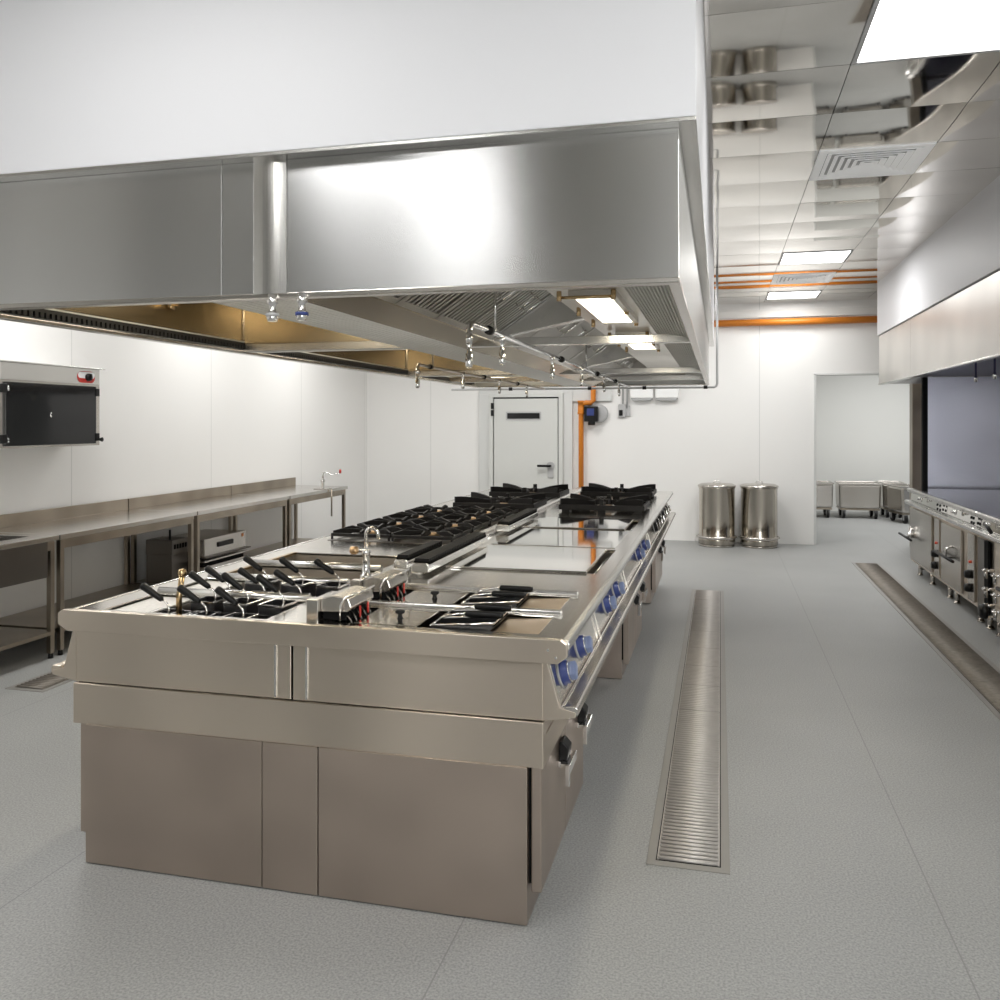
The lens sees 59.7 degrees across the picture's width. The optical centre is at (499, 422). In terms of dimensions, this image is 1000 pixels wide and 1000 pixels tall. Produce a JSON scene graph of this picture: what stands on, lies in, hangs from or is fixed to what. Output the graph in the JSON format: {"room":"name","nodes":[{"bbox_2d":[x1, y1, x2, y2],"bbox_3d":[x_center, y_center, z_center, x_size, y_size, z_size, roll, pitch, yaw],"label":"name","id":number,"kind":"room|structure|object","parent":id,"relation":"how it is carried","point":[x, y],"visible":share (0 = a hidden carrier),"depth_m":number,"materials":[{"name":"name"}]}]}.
{"room":"commercial kitchen","nodes":[
{"label":"commercial kitchen","id":0,"kind":"room"},
{"bbox_2d":[0,320,366,617],"bbox_3d":[-3.913,-0.050,5.578,0.120,3.300,15.500,0,0,14],"label":"wall","id":1,"kind":"structure","parent":0,"point":[173,418],"depth_m":8.49,"materials":[{"name":"white paint"}]},
{"bbox_2d":[0,360,104,448],"bbox_3d":[-3.429,-0.128,6.462,0.374,0.605,1.050,0,0,14],"label":"salamander grill","id":2,"kind":"object","parent":1,"relation":"attached to","point":[42,405],"visible":1,"depth_m":6.36,"materials":[{"name":"metal"}]},
{"bbox_2d":[0,499,127,527],"bbox_3d":[-3.493,0.718,6.920,0.018,0.095,1.607,0,0,14],"label":"backsplash","id":3,"kind":"structure","parent":1,"relation":"attached to","point":[29,517],"depth_m":6.91,"materials":[{"name":"metal"}]},
{"bbox_2d":[128,486,230,508],"bbox_3d":[-3.090,0.718,8.514,0.018,0.095,1.657,0,0,14],"label":"backsplash","id":4,"kind":"structure","parent":1,"relation":"attached to","point":[146,501],"depth_m":8.40,"materials":[{"name":"metal"}]},
{"bbox_2d":[230,477,295,493],"bbox_3d":[-2.705,0.718,10.037,0.018,0.095,1.457,0,0,14],"label":"backsplash","id":5,"kind":"structure","parent":1,"relation":"attached to","point":[248,487],"depth_m":9.96,"materials":[{"name":"metal"}]},
{"bbox_2d":[0,0,713,338],"bbox_3d":[0.135,-1.224,6.134,2.618,0.793,7.160,0,0,14],"label":"bulkhead","id":6,"kind":"structure","parent":0,"point":[84,83],"depth_m":2.62,"materials":[{"name":"paint"}]},
{"bbox_2d":[0,116,713,387],"bbox_3d":[0.135,-0.571,6.134,2.618,0.512,7.160,0,0,14],"label":"extraction hood","id":7,"kind":"object","parent":6,"relation":"attached to","point":[377,258],"visible":0.97,"depth_m":2.76,"materials":[{"name":"metal"}]},
{"bbox_2d":[0,309,473,384],"bbox_3d":[-1.076,-0.431,6.295,0.022,0.038,6.520,0,0,14],"label":"grille","id":8,"kind":"object","parent":7,"relation":"attached to","point":[72,318],"depth_m":4.39,"materials":[{"name":"metal"}]},
{"bbox_2d":[415,355,544,396],"bbox_3d":[-0.022,-0.410,7.466,0.033,0.380,4.093,0,0,14],"label":"pipe","id":9,"kind":"object","parent":7,"relation":"attached to","point":[429,366],"visible":0.98,"depth_m":6.46,"materials":[{"name":"metal"}]},
{"bbox_2d":[465,292,630,395],"bbox_3d":[0.625,-0.425,6.271,0.037,0.430,6.094,0,0,14],"label":"pipe","id":10,"kind":"object","parent":7,"relation":"attached to","point":[489,330],"visible":0.98,"depth_m":3.93,"materials":[{"name":"silver metal"}]},
{"bbox_2d":[0,511,999,999],"bbox_3d":[2.223,1.650,6.555,11.700,0.100,20.600,0,0,14],"label":"floor","id":11,"kind":"structure","parent":0,"point":[864,771],"depth_m":3.11,"materials":[{"name":"plastic"}]},
{"bbox_2d":[0,533,58,658],"bbox_3d":[-3.558,1.135,5.250,0.710,0.930,1.637,0,0,14],"label":"work table","id":12,"kind":"object","parent":11,"relation":"on","point":[24,558],"visible":1,"depth_m":5.78,"materials":[{"name":"metal"}]},
{"bbox_2d":[0,542,47,587],"bbox_3d":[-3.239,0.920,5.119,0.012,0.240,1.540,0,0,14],"label":"sink","id":13,"kind":"object","parent":12,"relation":"in","point":[23,562],"depth_m":5.65,"materials":[{"name":"metal"}]},
{"bbox_2d":[0,627,50,650],"bbox_3d":[-3.557,1.427,5.251,0.670,0.025,1.600,0,0,14],"label":"shelf","id":14,"kind":"object","parent":12,"relation":"attached to","point":[10,637],"depth_m":5.80,"materials":[{"name":"metal"}]},
{"bbox_2d":[5,671,72,691],"bbox_3d":[-2.228,1.604,7.654,0.270,0.033,5.050,0,0,14],"label":"floor drain","id":15,"kind":"object","parent":11,"relation":"in","point":[47,681],"visible":0.11,"depth_m":5.33,"materials":[{"name":"metal"}]},
{"bbox_2d":[0,499,196,654],"bbox_3d":[-3.157,1.135,6.835,0.710,0.930,1.607,0,0,14],"label":"work table","id":16,"kind":"object","parent":11,"relation":"on","point":[75,525],"visible":0.67,"depth_m":6.70,"materials":[{"name":"metal"}]},
{"bbox_2d":[0,584,151,631],"bbox_3d":[-3.157,1.427,6.836,0.670,0.025,1.570,0,0,14],"label":"shelf","id":17,"kind":"object","parent":16,"relation":"attached to","point":[36,618],"depth_m":6.54,"materials":[{"name":"metal"}]},
{"bbox_2d":[128,486,289,584],"bbox_3d":[-2.755,1.135,8.430,0.710,0.930,1.657,0,0,14],"label":"work table","id":18,"kind":"object","parent":11,"relation":"on","point":[217,502],"visible":0.49,"depth_m":8.20,"materials":[{"name":"metal"}]},
{"bbox_2d":[146,530,187,583],"bbox_3d":[-2.970,1.177,7.779,0.270,0.475,0.240,0,0,14],"label":"control unit","id":19,"kind":"object","parent":18,"relation":"on","point":[165,555],"visible":0.88,"depth_m":7.68,"materials":[{"name":"metal"}]},
{"bbox_2d":[134,556,251,584],"bbox_3d":[-2.754,1.427,8.431,0.670,0.025,1.620,0,0,14],"label":"shelf","id":20,"kind":"object","parent":18,"relation":"attached to","point":[135,580],"depth_m":7.73,"materials":[{"name":"metal"}]},
{"bbox_2d":[171,529,250,574],"bbox_3d":[-2.790,1.153,8.249,0.510,0.525,0.770,0,0,14],"label":"grill","id":21,"kind":"object","parent":18,"relation":"on","point":[218,547],"visible":0.49,"depth_m":8.16,"materials":[{"name":"metal"}]},
{"bbox_2d":[187,550,247,562],"bbox_3d":[-2.791,1.252,8.245,0.470,0.015,0.740,0,0,14],"label":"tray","id":22,"kind":"object","parent":21,"relation":"on","point":[231,554],"depth_m":8.14,"materials":[{"name":"metal"}]},
{"bbox_2d":[230,477,347,556],"bbox_3d":[-2.370,1.135,9.952,0.710,0.930,1.457,0,0,14],"label":"work table","id":23,"kind":"object","parent":11,"relation":"on","point":[287,486],"visible":0.46,"depth_m":9.87,"materials":[{"name":"metal"}]},
{"bbox_2d":[244,538,312,556],"bbox_3d":[-2.370,1.427,9.953,0.670,0.025,1.420,0,0,14],"label":"shelf","id":24,"kind":"object","parent":23,"relation":"attached to","point":[276,546],"depth_m":9.90,"materials":[{"name":"metal"}]},
{"bbox_2d":[51,487,675,925],"bbox_3d":[0.054,1.027,5.990,1.966,1.138,6.258,0,0,14],"label":"kitchen island","id":25,"kind":"object","parent":11,"relation":"on","point":[306,748],"depth_m":3.01,"materials":[{"name":"metal"}]},
{"bbox_2d":[140,583,183,613],"bbox_3d":[-1.256,0.709,3.236,0.122,0.242,0.110,0,0,13],"label":"basket","id":26,"kind":"object","parent":25,"relation":"in","point":[145,587],"visible":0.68,"depth_m":3.19,"materials":[{"name":"silver metal"}]},
{"bbox_2d":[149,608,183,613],"bbox_3d":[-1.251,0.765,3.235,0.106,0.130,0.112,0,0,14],"label":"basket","id":27,"kind":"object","parent":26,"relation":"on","point":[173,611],"depth_m":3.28,"materials":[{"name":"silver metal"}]},
{"bbox_2d":[177,585,220,615],"bbox_3d":[-1.106,0.709,3.198,0.122,0.242,0.110,0,0,13],"label":"basket","id":28,"kind":"object","parent":25,"relation":"in","point":[182,589],"visible":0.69,"depth_m":3.16,"materials":[{"name":"metal"}]},
{"bbox_2d":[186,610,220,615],"bbox_3d":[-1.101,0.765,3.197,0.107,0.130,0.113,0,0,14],"label":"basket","id":29,"kind":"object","parent":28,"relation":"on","point":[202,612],"depth_m":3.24,"materials":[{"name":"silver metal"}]},
{"bbox_2d":[188,571,225,616],"bbox_3d":[-1.119,0.685,3.351,0.122,0.242,0.110,0,0,16],"label":"basket","id":30,"kind":"object","parent":25,"relation":"in","point":[213,603],"visible":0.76,"depth_m":3.31,"materials":[{"name":"metal"}]},
{"bbox_2d":[214,586,258,618],"bbox_3d":[-0.956,0.709,3.161,0.122,0.242,0.110,0,0,18],"label":"basket","id":31,"kind":"object","parent":25,"relation":"in","point":[220,591],"visible":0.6,"depth_m":3.12,"materials":[{"name":"metal"}]},
{"bbox_2d":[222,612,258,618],"bbox_3d":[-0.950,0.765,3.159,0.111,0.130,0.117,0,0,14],"label":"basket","id":32,"kind":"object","parent":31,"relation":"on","point":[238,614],"depth_m":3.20,"materials":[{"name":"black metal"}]},
{"bbox_2d":[221,572,262,613],"bbox_3d":[-0.983,0.685,3.317,0.122,0.242,0.110,0,0,19],"label":"basket","id":33,"kind":"object","parent":25,"relation":"in","point":[249,605],"visible":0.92,"depth_m":3.28,"materials":[{"name":"metal"}]},
{"bbox_2d":[237,567,272,591],"bbox_3d":[-0.997,0.707,3.568,0.122,0.242,0.110,0,0,13],"label":"basket","id":34,"kind":"object","parent":25,"relation":"in","point":[241,571],"visible":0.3,"depth_m":3.52,"materials":[{"name":"metal"}]},
{"bbox_2d":[243,555,279,592],"bbox_3d":[-1.028,0.687,3.751,0.122,0.242,0.110,0,0,18],"label":"basket","id":35,"kind":"object","parent":25,"relation":"in","point":[249,586],"visible":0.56,"depth_m":3.71,"materials":[{"name":"metal"}]},
{"bbox_2d":[255,574,296,618],"bbox_3d":[-0.842,0.685,3.282,0.122,0.242,0.110,0,0,18],"label":"basket","id":36,"kind":"object","parent":25,"relation":"in","point":[273,607],"visible":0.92,"depth_m":3.24,"materials":[{"name":"metal"}]},
{"bbox_2d":[273,569,310,593],"bbox_3d":[-0.842,0.707,3.528,0.122,0.242,0.110,0,0,12],"label":"basket","id":37,"kind":"object","parent":25,"relation":"in","point":[277,572],"visible":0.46,"depth_m":3.48,"materials":[{"name":"metal"}]},
{"bbox_2d":[279,557,315,595],"bbox_3d":[-0.863,0.687,3.710,0.122,0.242,0.110,0,0,21],"label":"basket","id":38,"kind":"object","parent":25,"relation":"in","point":[306,586],"visible":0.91,"depth_m":3.67,"materials":[{"name":"metal"}]},
{"bbox_2d":[314,558,349,596],"bbox_3d":[-0.708,0.687,3.670,0.122,0.242,0.110,0,0,17],"label":"basket","id":39,"kind":"object","parent":25,"relation":"in","point":[328,586],"visible":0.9,"depth_m":3.63,"materials":[{"name":"metal"}]},
{"bbox_2d":[323,602,366,619],"bbox_3d":[-0.556,0.673,3.132,0.088,0.030,0.178,0,0,14],"label":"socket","id":40,"kind":"object","parent":25,"relation":"attached to","point":[329,612],"depth_m":3.05,"materials":[{"name":"silver metal"}]},
{"bbox_2d":[78,489,669,638],"bbox_3d":[0.074,0.697,6.000,1.845,0.014,6.230,0,0,14],"label":"island countertop","id":41,"kind":"structure","parent":25,"relation":"on","point":[587,585],"depth_m":3.92,"materials":[{"name":"metal"}]},
{"bbox_2d":[114,597,190,612],"bbox_3d":[-1.344,0.704,3.356,0.170,0.006,0.310,0,0,14],"label":"tray","id":42,"kind":"object","parent":41,"relation":"on","point":[140,604],"depth_m":3.35,"materials":[{"name":"silver metal"}]},
{"bbox_2d":[107,595,304,613],"bbox_3d":[-1.106,0.804,3.296,0.668,0.220,0.318,0,0,14],"label":"basin","id":43,"kind":"object","parent":41,"relation":"in","point":[146,603],"depth_m":3.38,"materials":[{"name":"metal"}]},
{"bbox_2d":[186,581,241,588],"bbox_3d":[-1.255,0.704,3.710,0.170,0.006,0.300,0,0,14],"label":"tray","id":44,"kind":"object","parent":41,"relation":"on","point":[193,584],"depth_m":3.76,"materials":[{"name":"silver metal"}]},
{"bbox_2d":[186,579,318,595],"bbox_3d":[-1.017,0.804,3.650,0.668,0.220,0.308,0,0,14],"label":"basin","id":45,"kind":"object","parent":41,"relation":"in","point":[214,583],"depth_m":3.78,"materials":[{"name":"metal"}]},
{"bbox_2d":[247,566,376,580],"bbox_3d":[-0.926,0.759,4.009,0.668,0.130,0.328,0,0,14],"label":"basin","id":46,"kind":"object","parent":41,"relation":"in","point":[351,572],"depth_m":4.16,"materials":[{"name":"metal"}]},
{"bbox_2d":[286,553,395,567],"bbox_3d":[-0.829,0.759,4.397,0.668,0.130,0.368,0,0,14],"label":"basin","id":47,"kind":"object","parent":41,"relation":"in","point":[387,561],"depth_m":4.58,"materials":[{"name":"metal"}]},
{"bbox_2d":[349,526,380,578],"bbox_3d":[-0.600,0.574,3.885,0.145,0.232,0.056,0,0,14],"label":"tap","id":48,"kind":"object","parent":41,"relation":"on","point":[366,552],"depth_m":3.87,"materials":[{"name":"silver metal"}]},
{"bbox_2d":[354,608,438,626],"bbox_3d":[-0.365,0.677,3.109,0.230,0.037,0.250,0,0,14],"label":"lid","id":49,"kind":"object","parent":41,"relation":"on","point":[382,616],"visible":1,"depth_m":3.07,"materials":[{"name":"metal"}]},
{"bbox_2d":[397,590,468,603],"bbox_3d":[-0.268,0.677,3.451,0.230,0.037,0.250,0,0,14],"label":"fryer cover","id":50,"kind":"object","parent":41,"relation":"on","point":[434,596],"visible":0.87,"depth_m":3.44,"materials":[{"name":"metal"}]},
{"bbox_2d":[336,607,552,627],"bbox_3d":[-0.193,0.794,3.066,0.733,0.200,0.278,0,0,14],"label":"basin","id":51,"kind":"object","parent":41,"relation":"in","point":[516,618],"depth_m":3.13,"materials":[{"name":"metal"}]},
{"bbox_2d":[379,589,568,605],"bbox_3d":[-0.106,0.794,3.410,0.733,0.200,0.308,0,0,14],"label":"basin","id":52,"kind":"object","parent":41,"relation":"in","point":[537,597],"depth_m":3.50,"materials":[{"name":"metal"}]},
{"bbox_2d":[453,492,546,509],"bbox_3d":[0.007,0.638,7.094,0.660,0.104,0.520,0,0,14],"label":"support","id":53,"kind":"object","parent":41,"relation":"on","point":[476,499],"visible":0.79,"depth_m":6.94,"materials":[{"name":"metal"}]},
{"bbox_2d":[489,483,568,498],"bbox_3d":[0.282,0.638,8.180,0.660,0.104,0.520,0,0,14],"label":"support","id":54,"kind":"object","parent":41,"relation":"on","point":[554,491],"visible":0.84,"depth_m":8.02,"materials":[{"name":"metal"}]},
{"bbox_2d":[559,493,649,513],"bbox_3d":[0.839,0.638,6.936,0.660,0.104,0.520,0,0,14],"label":"support","id":55,"kind":"object","parent":41,"relation":"on","point":[638,504],"visible":1,"depth_m":6.75,"materials":[{"name":"metal"}]},
{"bbox_2d":[580,483,656,498],"bbox_3d":[1.121,0.638,8.195,0.660,0.104,0.520,0,0,14],"label":"support","id":56,"kind":"object","parent":41,"relation":"on","point":[594,489],"visible":0.95,"depth_m":8.02,"materials":[{"name":"metal"}]},
{"bbox_2d":[372,585,401,599],"bbox_3d":[-0.465,0.673,3.491,0.088,0.030,0.178,0,0,14],"label":"socket","id":57,"kind":"object","parent":25,"relation":"attached to","point":[387,592],"depth_m":3.41,"materials":[{"name":"silver metal"}]},
{"bbox_2d":[430,610,503,630],"bbox_3d":[-0.106,0.707,2.977,0.244,0.132,0.116,0,0,14],"label":"basket","id":58,"kind":"object","parent":25,"relation":"in","point":[473,620],"visible":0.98,"depth_m":2.96,"materials":[{"name":"metal"}]},
{"bbox_2d":[446,603,511,631],"bbox_3d":[-0.077,0.707,3.093,0.244,0.132,0.116,0,0,14],"label":"basket","id":59,"kind":"object","parent":25,"relation":"in","point":[505,609],"visible":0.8,"depth_m":3.08,"materials":[{"name":"metal"}]},
{"bbox_2d":[461,591,526,606],"bbox_3d":[-0.018,0.707,3.326,0.244,0.132,0.116,0,0,14],"label":"basket","id":60,"kind":"object","parent":25,"relation":"in","point":[514,599],"visible":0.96,"depth_m":3.31,"materials":[{"name":"metal"}]},
{"bbox_2d":[473,585,532,607],"bbox_3d":[0.011,0.707,3.442,0.244,0.132,0.116,0,0,14],"label":"basket","id":61,"kind":"object","parent":25,"relation":"in","point":[527,589],"visible":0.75,"depth_m":3.43,"materials":[{"name":"metal"}]},
{"bbox_2d":[646,589,729,874],"bbox_3d":[1.330,1.604,5.724,0.295,0.033,5.370,0,0,14],"label":"floor drain","id":62,"kind":"object","parent":11,"relation":"in","point":[690,831],"visible":0.92,"depth_m":4.11,"materials":[{"name":"metal"}]},
{"bbox_2d":[697,480,736,547],"bbox_3d":[2.831,1.174,11.373,0.519,0.852,0.500,0,0,14],"label":"waste bin","id":63,"kind":"object","parent":11,"relation":"on","point":[716,500],"visible":1,"depth_m":11.18,"materials":[{"name":"metal"}]},
{"bbox_2d":[738,481,779,548],"bbox_3d":[3.355,1.174,11.282,0.519,0.852,0.500,0,0,14],"label":"waste bin","id":64,"kind":"object","parent":11,"relation":"on","point":[758,500],"visible":1,"depth_m":11.09,"materials":[{"name":"metal"}]},
{"bbox_2d":[816,481,833,517],"bbox_3d":[5.433,1.304,14.976,0.524,0.592,0.590,0,0,14],"label":"trolley","id":65,"kind":"object","parent":11,"relation":"on","point":[824,489],"visible":0.48,"depth_m":14.68,"materials":[{"name":"metal"}]},
{"bbox_2d":[816,482,832,507],"bbox_3d":[5.433,1.230,14.976,0.498,0.400,0.560,0,0,14],"label":"tub","id":66,"kind":"object","parent":65,"relation":"in","point":[824,490],"depth_m":14.68,"materials":[{"name":"metal"}]},
{"bbox_2d":[834,481,881,518],"bbox_3d":[6.082,1.304,14.812,0.684,0.592,0.590,0,0,14],"label":"trolley","id":67,"kind":"object","parent":11,"relation":"on","point":[860,495],"visible":1,"depth_m":14.56,"materials":[{"name":"metal"}]},
{"bbox_2d":[835,482,880,508],"bbox_3d":[6.082,1.230,14.812,0.658,0.400,0.560,0,0,14],"label":"tub","id":68,"kind":"object","parent":67,"relation":"in","point":[858,495],"depth_m":14.55,"materials":[{"name":"metal"}]},
{"bbox_2d":[876,481,906,517],"bbox_3d":[6.696,1.304,14.914,0.384,0.592,0.590,0,0,14],"label":"trolley","id":69,"kind":"object","parent":11,"relation":"on","point":[884,504],"visible":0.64,"depth_m":14.69,"materials":[{"name":"metal"}]},
{"bbox_2d":[881,482,897,507],"bbox_3d":[6.696,1.230,14.914,0.358,0.400,0.560,0,0,14],"label":"tub","id":70,"kind":"object","parent":69,"relation":"in","point":[884,504],"depth_m":14.69,"materials":[{"name":"metal"}]},
{"bbox_2d":[885,484,909,523],"bbox_3d":[6.546,1.304,14.075,0.384,0.592,0.590,0,0,0],"label":"trolley","id":71,"kind":"object","parent":11,"relation":"on","point":[896,493],"visible":0.69,"depth_m":13.97,"materials":[{"name":"metal"}]},
{"bbox_2d":[887,486,909,512],"bbox_3d":[6.546,1.230,14.075,0.358,0.400,0.560,0,0,0],"label":"tub","id":72,"kind":"object","parent":71,"relation":"in","point":[896,495],"depth_m":13.96,"materials":[{"name":"metal"}]},
{"bbox_2d":[852,563,999,719],"bbox_3d":[3.306,1.604,6.514,0.300,0.033,7.050,0,0,14],"label":"floor drain","id":73,"kind":"object","parent":11,"relation":"in","point":[973,668],"visible":1,"depth_m":6.46,"materials":[{"name":"metal"}]},
{"bbox_2d":[898,488,999,636],"bbox_3d":[4.108,1.147,6.157,1.210,0.905,6.750,0,0,14],"label":"cooking line","id":74,"kind":"object","parent":11,"relation":"on","point":[953,535],"visible":1,"depth_m":7.50,"materials":[{"name":"metal"}]},
{"bbox_2d":[914,488,999,516],"bbox_3d":[4.141,0.716,6.045,1.090,0.028,6.550,0,0,14],"label":"countertop","id":75,"kind":"structure","parent":74,"relation":"on","point":[987,501],"depth_m":8.21,"materials":[{"name":"silver metal"}]},
{"bbox_2d":[981,586,994,597],"bbox_3d":[3.637,1.260,6.487,0.084,0.080,0.070,0,0,14],"label":"tap","id":76,"kind":"object","parent":74,"relation":"on","point":[985,589],"depth_m":6.48,"materials":[{"name":"silver metal"}]},
{"bbox_2d":[367,299,878,544],"bbox_3d":[2.008,-0.050,12.035,8.200,3.300,0.120,0,0,14],"label":"wall","id":77,"kind":"structure","parent":0,"point":[757,424],"depth_m":11.81,"materials":[{"name":"white paint"}]},
{"bbox_2d":[479,387,572,491],"bbox_3d":[0.344,0.535,12.307,1.360,2.130,0.167,0,0,14],"label":"door","id":78,"kind":"structure","parent":77,"relation":"in","point":[525,442],"depth_m":12.31,"materials":[{"name":"paint"}]},
{"bbox_2d":[573,386,611,401],"bbox_3d":[1.285,-0.420,12.130,0.550,0.240,0.050,0,0,14],"label":"junction box","id":79,"kind":"object","parent":77,"relation":"attached to","point":[582,394],"visible":0.53,"depth_m":12.11,"materials":[{"name":"paint"}]},
{"bbox_2d":[578,386,607,486],"bbox_3d":[1.284,0.005,12.068,0.420,3.190,0.170,0,0,14],"label":"riser pipe","id":80,"kind":"object","parent":77,"relation":"attached to","point":[592,413],"visible":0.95,"depth_m":12.06,"materials":[{"name":"orange metal"}]},
{"bbox_2d":[618,386,629,416],"bbox_3d":[1.715,-0.815,12.017,0.160,1.470,0.058,0,0,14],"label":"wall socket","id":81,"kind":"object","parent":77,"relation":"attached to","point":[623,409],"visible":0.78,"depth_m":12.01,"materials":[{"name":"grey plastic"}]},
{"bbox_2d":[630,386,652,400],"bbox_3d":[1.943,-0.432,11.938,0.310,0.255,0.100,0,0,14],"label":"emergency light","id":82,"kind":"object","parent":77,"relation":"attached to","point":[635,394],"visible":0.77,"depth_m":11.89,"materials":[{"name":"white plastic"}]},
{"bbox_2d":[655,389,678,400],"bbox_3d":[2.272,-0.432,11.854,0.310,0.255,0.100,0,0,14],"label":"emergency light","id":83,"kind":"object","parent":77,"relation":"attached to","point":[660,394],"visible":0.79,"depth_m":11.81,"materials":[{"name":"white plastic"}]},
{"bbox_2d":[714,306,876,318],"bbox_3d":[3.975,-1.450,11.450,4.100,0.100,0.050,0,0,14],"label":"trim","id":84,"kind":"structure","parent":77,"relation":"attached to","point":[842,311],"depth_m":11.45,"materials":[{"name":"paint"}]},
{"bbox_2d":[714,316,876,326],"bbox_3d":[3.965,-1.330,11.409,4.100,0.089,0.134,0,0,14],"label":"gas pipe","id":85,"kind":"object","parent":77,"relation":"attached to","point":[851,319],"visible":0.33,"depth_m":11.37,"materials":[{"name":"orange metal"}]},
{"bbox_2d":[814,373,878,544],"bbox_3d":[4.730,0.475,11.346,1.225,2.250,0.142,0,0,14],"label":"trim","id":86,"kind":"structure","parent":77,"relation":"attached to","point":[815,374],"depth_m":11.42,"materials":[{"name":"paint"}]},
{"bbox_2d":[910,384,920,506],"bbox_3d":[5.449,0.150,11.160,0.340,2.900,0.170,0,0,14],"label":"trim","id":87,"kind":"structure","parent":77,"relation":"attached to","point":[915,389],"depth_m":11.11,"materials":[{"name":"metal"}]},
{"bbox_2d":[703,0,999,304],"bbox_3d":[0.120,-1.647,4.559,8.200,0.106,15.300,0,0,14],"label":"ceiling","id":88,"kind":"structure","parent":0,"point":[820,34],"depth_m":4.89,"materials":[{"name":"mirror"}]},
{"bbox_2d":[451,274,717,390],"bbox_3d":[0.888,-0.983,9.677,2.983,1.234,0.039,0,0,14],"label":"supply pipe","id":89,"kind":"object","parent":88,"relation":"attached to","point":[716,385],"visible":0.97,"depth_m":9.49,"materials":[{"name":"chrome"},{"name":"cast iron"}]},
{"bbox_2d":[765,290,821,299],"bbox_3d":[3.660,-1.601,10.888,0.631,0.014,0.631,0,0,14],"label":"recessed light","id":90,"kind":"object","parent":88,"relation":"in","point":[789,294],"visible":1,"depth_m":10.90,"materials":[{"name":"grey plastic"}]},
{"bbox_2d":[771,273,835,284],"bbox_3d":[3.349,-1.599,9.656,0.631,0.022,0.631,0,0,14],"label":"ceiling vent","id":91,"kind":"object","parent":88,"relation":"in","point":[816,277],"visible":1,"depth_m":9.64,"materials":[{"name":"white metal"}]},
{"bbox_2d":[778,250,853,264],"bbox_3d":[3.038,-1.601,8.425,0.631,0.014,0.631,0,0,14],"label":"recessed light","id":92,"kind":"object","parent":88,"relation":"in","point":[837,256],"visible":1,"depth_m":8.42,"materials":[{"name":"grey plastic"}]},
{"bbox_2d":[809,142,936,180],"bbox_3d":[2.261,-1.599,5.347,0.631,0.022,0.631,0,0,14],"label":"ceiling vent","id":93,"kind":"object","parent":88,"relation":"in","point":[905,159],"visible":1,"depth_m":5.32,"materials":[{"name":"white metal"}]},
{"bbox_2d":[851,0,999,64],"bbox_3d":[1.794,-1.601,3.500,0.631,0.014,0.631,0,0,14],"label":"recessed light","id":94,"kind":"object","parent":88,"relation":"in","point":[894,30],"visible":1,"depth_m":3.55,"materials":[{"name":"grey plastic"}]},
{"bbox_2d":[877,175,999,335],"bbox_3d":[4.102,-1.310,6.349,1.355,0.620,7.120,0,0,14],"label":"bulkhead","id":95,"kind":"object","parent":88,"relation":"attached to","point":[963,252],"visible":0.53,"depth_m":6.89,"materials":[{"name":"paint"}]},
{"bbox_2d":[878,271,999,384],"bbox_3d":[4.098,-0.660,6.345,1.340,0.660,7.110,0,0,14],"label":"extraction hood","id":96,"kind":"object","parent":95,"relation":"attached to","point":[959,336],"visible":0.99,"depth_m":7.11,"materials":[{"name":"metal"}]},
{"bbox_2d":[816,375,909,511],"bbox_3d":[7.147,0.000,15.636,6.600,3.200,0.120,0,0,14],"label":"wall","id":97,"kind":"structure","parent":0,"point":[863,425],"depth_m":15.73,"materials":[{"name":"paint"}]},
{"bbox_2d":[928,376,999,489],"bbox_3d":[5.105,0.550,9.411,0.910,2.100,0.050,0,0,14],"label":"window","id":98,"kind":"structure","parent":0,"point":[964,413],"depth_m":9.41,"materials":[{"name":"glass"}]},
{"bbox_2d":[921,377,927,569],"bbox_3d":[4.644,0.550,9.525,0.050,2.100,0.075,0,0,14],"label":"trim","id":99,"kind":"structure","parent":98,"relation":"attached to","point":[924,380],"depth_m":9.49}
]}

